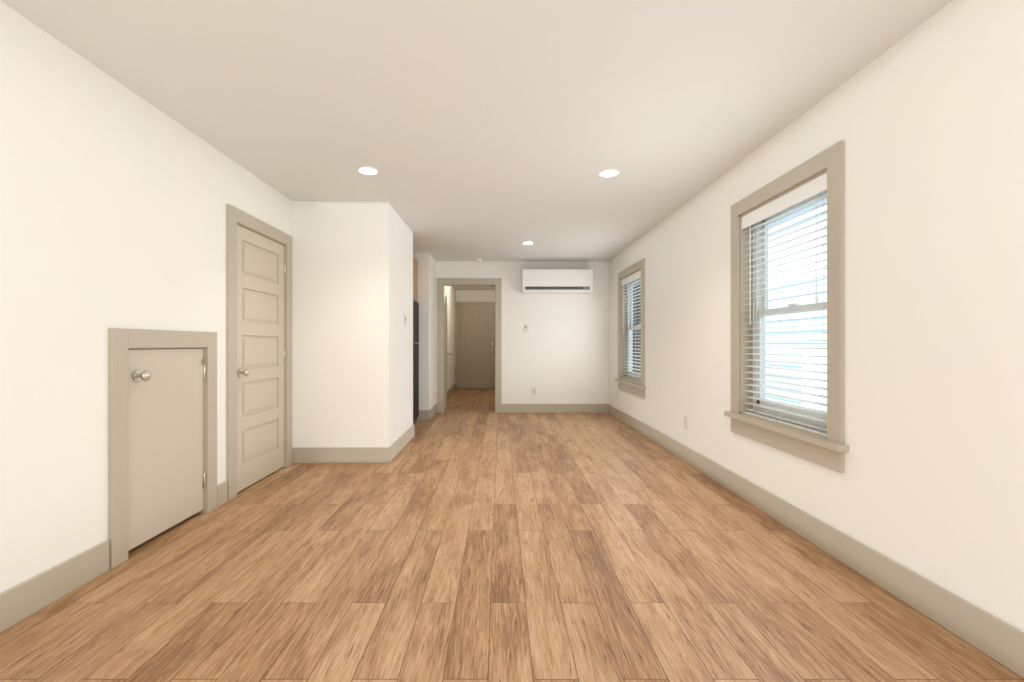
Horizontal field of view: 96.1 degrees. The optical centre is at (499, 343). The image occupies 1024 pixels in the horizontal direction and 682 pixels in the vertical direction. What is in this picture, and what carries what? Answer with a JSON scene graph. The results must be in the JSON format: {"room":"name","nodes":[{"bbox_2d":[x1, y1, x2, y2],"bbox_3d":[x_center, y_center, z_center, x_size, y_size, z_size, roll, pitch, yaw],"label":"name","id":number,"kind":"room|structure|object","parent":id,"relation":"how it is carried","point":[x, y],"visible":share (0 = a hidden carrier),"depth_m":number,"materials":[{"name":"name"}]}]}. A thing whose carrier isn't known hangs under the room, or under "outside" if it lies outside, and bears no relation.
{"room":"empty living room","nodes":[
{"label":"empty living room","id":0,"kind":"room"},
{"bbox_2d":[0,1,291,592],"bbox_3d":[-2.023,-0.109,3.155,0.160,2.450,8.830,0,0,0],"label":"wall","id":1,"kind":"structure","parent":0,"point":[116,197],"depth_m":2.12,"materials":[{"name":"paint"}]},
{"bbox_2d":[0,540,108,632],"bbox_3d":[-1.935,1.042,0.600,0.016,0.147,3.340,0,0,0],"label":"baseboard","id":2,"kind":"structure","parent":1,"relation":"attached to","point":[17,603],"depth_m":1.98,"materials":[{"name":"beige wood"}]},
{"bbox_2d":[108,328,216,568],"bbox_3d":[-2.013,0.519,2.705,0.180,1.194,0.848,0,0,0],"label":"door frame","id":3,"kind":"structure","parent":1,"relation":"attached to","point":[121,342],"depth_m":2.37,"materials":[{"name":"beige wood"}]},
{"bbox_2d":[128,349,205,550],"bbox_3d":[-1.928,0.558,2.716,0.098,1.055,0.651,0,0,0],"label":"access door","id":4,"kind":"structure","parent":1,"relation":"in","point":[166,480],"depth_m":2.66,"materials":[{"name":"beige wood"}]},
{"bbox_2d":[226,204,291,500],"bbox_3d":[-2.013,0.061,3.763,0.180,2.109,0.996,0,0,0],"label":"door frame","id":5,"kind":"structure","parent":1,"relation":"attached to","point":[235,216],"depth_m":3.34,"materials":[{"name":"beige wood"}]},
{"bbox_2d":[237,225,285,492],"bbox_3d":[-1.931,0.110,3.772,0.103,1.988,0.796,0,0,0],"label":"door","id":6,"kind":"structure","parent":1,"relation":"in","point":[261,354],"depth_m":3.73,"materials":[{"name":"beige wood"}]},
{"bbox_2d":[292,201,412,447],"bbox_3d":[-1.492,-0.109,4.900,0.903,2.450,1.200,0,0,0],"label":"wall","id":7,"kind":"structure","parent":0,"point":[352,334],"depth_m":4.30,"materials":[{"name":"paint"}]},
{"bbox_2d":[292,445,391,463],"bbox_3d":[-1.493,1.042,4.292,0.900,0.147,0.016,0,0,0],"label":"baseboard","id":8,"kind":"structure","parent":7,"relation":"attached to","point":[299,455],"depth_m":4.28,"materials":[{"name":"beige wood"}]},
{"bbox_2d":[384,425,414,463],"bbox_3d":[-1.032,1.042,4.900,0.016,0.147,1.232,0,0,0],"label":"baseboard","id":9,"kind":"structure","parent":7,"relation":"attached to","point":[390,453],"depth_m":4.64,"materials":[{"name":"beige wood"}]},
{"bbox_2d":[413,257,417,301],"bbox_3d":[-1.562,-0.909,6.165,0.723,0.610,1.090,0,0,0],"label":"upper cabinet","id":10,"kind":"object","parent":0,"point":[415,279],"visible":0.15,"depth_m":6.53,"materials":[{"name":"brown wood"}]},
{"bbox_2d":[413,253,435,409],"bbox_3d":[-1.492,-0.109,7.150,0.903,2.450,0.840,0,0,0],"label":"wall","id":11,"kind":"structure","parent":0,"point":[427,320],"depth_m":6.73,"materials":[{"name":"paint"}]},
{"bbox_2d":[417,408,431,419],"bbox_3d":[-1.483,1.042,6.722,0.919,0.147,0.016,0,0,0],"label":"baseboard","id":12,"kind":"structure","parent":11,"relation":"attached to","point":[423,414],"depth_m":6.71,"materials":[{"name":"beige wood"}]},
{"bbox_2d":[432,404,436,416],"bbox_3d":[-1.032,1.042,7.097,0.016,0.147,0.674,0,0,0],"label":"baseboard","id":13,"kind":"structure","parent":11,"relation":"attached to","point":[434,409],"depth_m":7.19,"materials":[{"name":"beige wood"}]},
{"bbox_2d":[445,286,455,389],"bbox_3d":[-1.150,-0.109,9.560,0.100,2.450,3.980,0,0,0],"label":"wall","id":14,"kind":"structure","parent":0,"point":[454,296],"depth_m":10.43,"materials":[{"name":"paint"}]},
{"bbox_2d":[447,383,455,397],"bbox_3d":[-1.092,1.042,9.510,0.016,0.147,3.880,0,0,0],"label":"baseboard","id":15,"kind":"structure","parent":14,"relation":"attached to","point":[453,388],"depth_m":10.28,"materials":[{"name":"beige wood"}]},
{"bbox_2d":[456,290,494,388],"bbox_3d":[-0.525,-0.109,11.500,1.110,2.450,0.100,0,0,0],"label":"wall","id":16,"kind":"structure","parent":0,"point":[461,295],"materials":[{"name":"paint"}]},
{"bbox_2d":[456,302,494,388],"bbox_3d":[-0.560,0.036,11.440,1.080,2.160,0.020,0,0,0],"label":"door frame","id":17,"kind":"structure","parent":16,"relation":"attached to","point":[458,304],"depth_m":11.43,"materials":[{"name":"beige wood"}]},
{"bbox_2d":[460,306,494,387],"bbox_3d":[-0.560,0.089,11.398,0.860,2.030,0.103,0,0,0],"label":"end door","id":18,"kind":"structure","parent":16,"relation":"in","point":[477,346],"depth_m":11.41,"materials":[{"name":"beige wood"}]},
{"bbox_2d":[0,0,952,289],"bbox_3d":[-0.091,-1.384,5.245,4.023,0.100,13.010,0,0,0],"label":"ceiling","id":19,"kind":"structure","parent":0,"point":[490,130],"depth_m":2.42,"materials":[{"name":"paint"}]},
{"bbox_2d":[357,166,378,174],"bbox_3d":[-1.016,-1.332,3.540,0.164,0.012,0.164,0,0,0],"label":"recessed light","id":20,"kind":"object","parent":19,"relation":"in","point":[366,170],"visible":1,"depth_m":3.52,"materials":[{"name":"white plastic"}]},
{"bbox_2d":[522,241,533,244],"bbox_3d":[0.370,-1.332,6.070,0.164,0.012,0.164,0,0,0],"label":"recessed light","id":21,"kind":"object","parent":19,"relation":"in","point":[527,242],"visible":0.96,"depth_m":6.03,"materials":[{"name":"white plastic"}]},
{"bbox_2d":[598,169,619,176],"bbox_3d":[0.849,-1.332,3.590,0.164,0.012,0.164,0,0,0],"label":"recessed light","id":22,"kind":"object","parent":19,"relation":"in","point":[609,173],"visible":1,"depth_m":3.58,"materials":[{"name":"white plastic"}]},
{"bbox_2d":[0,389,1023,681],"bbox_3d":[-0.091,1.166,5.245,4.023,0.100,13.010,0,0,0],"label":"floor","id":23,"kind":"structure","parent":0,"point":[470,535],"depth_m":2.11,"materials":[{"name":"wood"}]},
{"bbox_2d":[413,300,418,424],"bbox_3d":[-1.518,0.266,6.120,0.809,1.700,0.920,0,0,0],"label":"fridge","id":24,"kind":"object","parent":23,"relation":"on","point":[415,360],"visible":0.08,"depth_m":6.32,"materials":[{"name":"black"}]},
{"bbox_2d":[436,261,608,403],"bbox_3d":[0.360,-0.109,7.510,2.800,2.450,0.120,0,0,0],"label":"wall","id":25,"kind":"structure","parent":0,"point":[557,352],"depth_m":7.45,"materials":[{"name":"paint"}]},
{"bbox_2d":[445,289,450,409],"bbox_3d":[-0.938,0.089,7.985,0.118,2.030,0.810,0,0,0],"label":"hall door","id":26,"kind":"structure","parent":25,"relation":"in","point":[446,353],"depth_m":8.08,"materials":[{"name":"beige wood"}]},
{"bbox_2d":[437,278,501,412],"bbox_3d":[-0.494,0.029,7.510,1.039,2.174,0.160,0,0,0],"label":"trim","id":27,"kind":"structure","parent":25,"relation":"attached to","point":[442,283],"depth_m":7.43,"materials":[{"name":"beige wood"}]},
{"bbox_2d":[523,324,527,331],"bbox_3d":[0.417,-0.255,7.442,0.075,0.120,0.016,0,0,0],"label":"light switch","id":28,"kind":"object","parent":25,"relation":"attached to","point":[525,327],"visible":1,"depth_m":7.44,"materials":[{"name":"white plastic"}]},
{"bbox_2d":[531,387,535,394],"bbox_3d":[0.544,0.764,7.445,0.075,0.120,0.010,0,0,0],"label":"outlet","id":29,"kind":"object","parent":25,"relation":"attached to","point":[533,390],"visible":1,"depth_m":7.44,"materials":[{"name":"white plastic"}]},
{"bbox_2d":[502,404,607,412],"bbox_3d":[0.870,1.042,7.442,1.693,0.147,0.016,0,0,0],"label":"baseboard","id":30,"kind":"structure","parent":25,"relation":"attached to","point":[506,408],"depth_m":7.43,"materials":[{"name":"beige wood"}]},
{"bbox_2d":[522,269,592,292],"bbox_3d":[0.907,-1.000,7.335,1.114,0.367,0.227,0,0,0],"label":"air conditioner","id":31,"kind":"object","parent":25,"relation":"attached to","point":[557,280],"visible":1,"depth_m":7.22,"materials":[{"name":"white plastic"}]},
{"bbox_2d":[609,0,1023,631],"bbox_3d":[1.840,-0.109,3.155,0.160,2.450,8.830,0,0,0],"label":"wall","id":32,"kind":"structure","parent":0,"point":[925,120],"depth_m":1.97,"materials":[{"name":"paint"}]},
{"bbox_2d":[615,258,645,397],"bbox_3d":[1.810,-0.190,6.190,0.210,1.701,1.270,0,0,0],"label":"window","id":33,"kind":"structure","parent":32,"relation":"in","point":[630,333],"depth_m":6.56,"materials":[{"name":"wood"}]},
{"bbox_2d":[621,270,640,382],"bbox_3d":[1.794,-0.206,6.190,0.067,1.436,0.978,0,0,0],"label":"window blind","id":34,"kind":"object","parent":33,"relation":"attached to","point":[632,277],"visible":0.77,"depth_m":6.19,"materials":[{"name":"white plastic"}]},
{"bbox_2d":[684,416,687,429],"bbox_3d":[1.755,0.746,4.340,0.010,0.120,0.075,0,0,0],"label":"outlet","id":35,"kind":"object","parent":32,"relation":"attached to","point":[685,422],"visible":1,"depth_m":4.33,"materials":[{"name":"white plastic"}]},
{"bbox_2d":[724,140,848,472],"bbox_3d":[1.798,-0.190,2.910,0.185,1.701,1.180,0,0,0],"label":"window frame","id":36,"kind":"structure","parent":32,"relation":"in","point":[829,449],"depth_m":2.65,"materials":[{"name":"beige wood"}]},
{"bbox_2d":[742,173,826,434],"bbox_3d":[1.794,-0.206,2.910,0.067,1.436,0.888,0,0,0],"label":"window blind","id":37,"kind":"object","parent":36,"relation":"attached to","point":[812,188],"visible":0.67,"depth_m":2.86,"materials":[{"name":"white plastic"}]},
{"bbox_2d":[754,190,826,431],"bbox_3d":[1.878,-0.214,2.910,0.074,1.424,0.894,0,0,0],"label":"window","id":38,"kind":"structure","parent":32,"relation":"in","point":[774,311],"depth_m":3.19,"materials":[{"name":"plastic"}]},
{"bbox_2d":[608,404,1023,677],"bbox_3d":[1.753,1.042,3.175,0.016,0.147,8.550,0,0,0],"label":"baseboard","id":39,"kind":"structure","parent":32,"relation":"attached to","point":[986,633],"depth_m":2.12,"materials":[{"name":"beige wood"}]},
{"label":"outside","id":40,"kind":"structure","parent":0,"visible":0},
{"bbox_2d":[766,200,826,410],"bbox_3d":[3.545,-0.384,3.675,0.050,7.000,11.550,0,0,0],"label":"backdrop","id":41,"kind":"structure","parent":40,"point":[795,293],"depth_m":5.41,"materials":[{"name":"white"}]}
]}

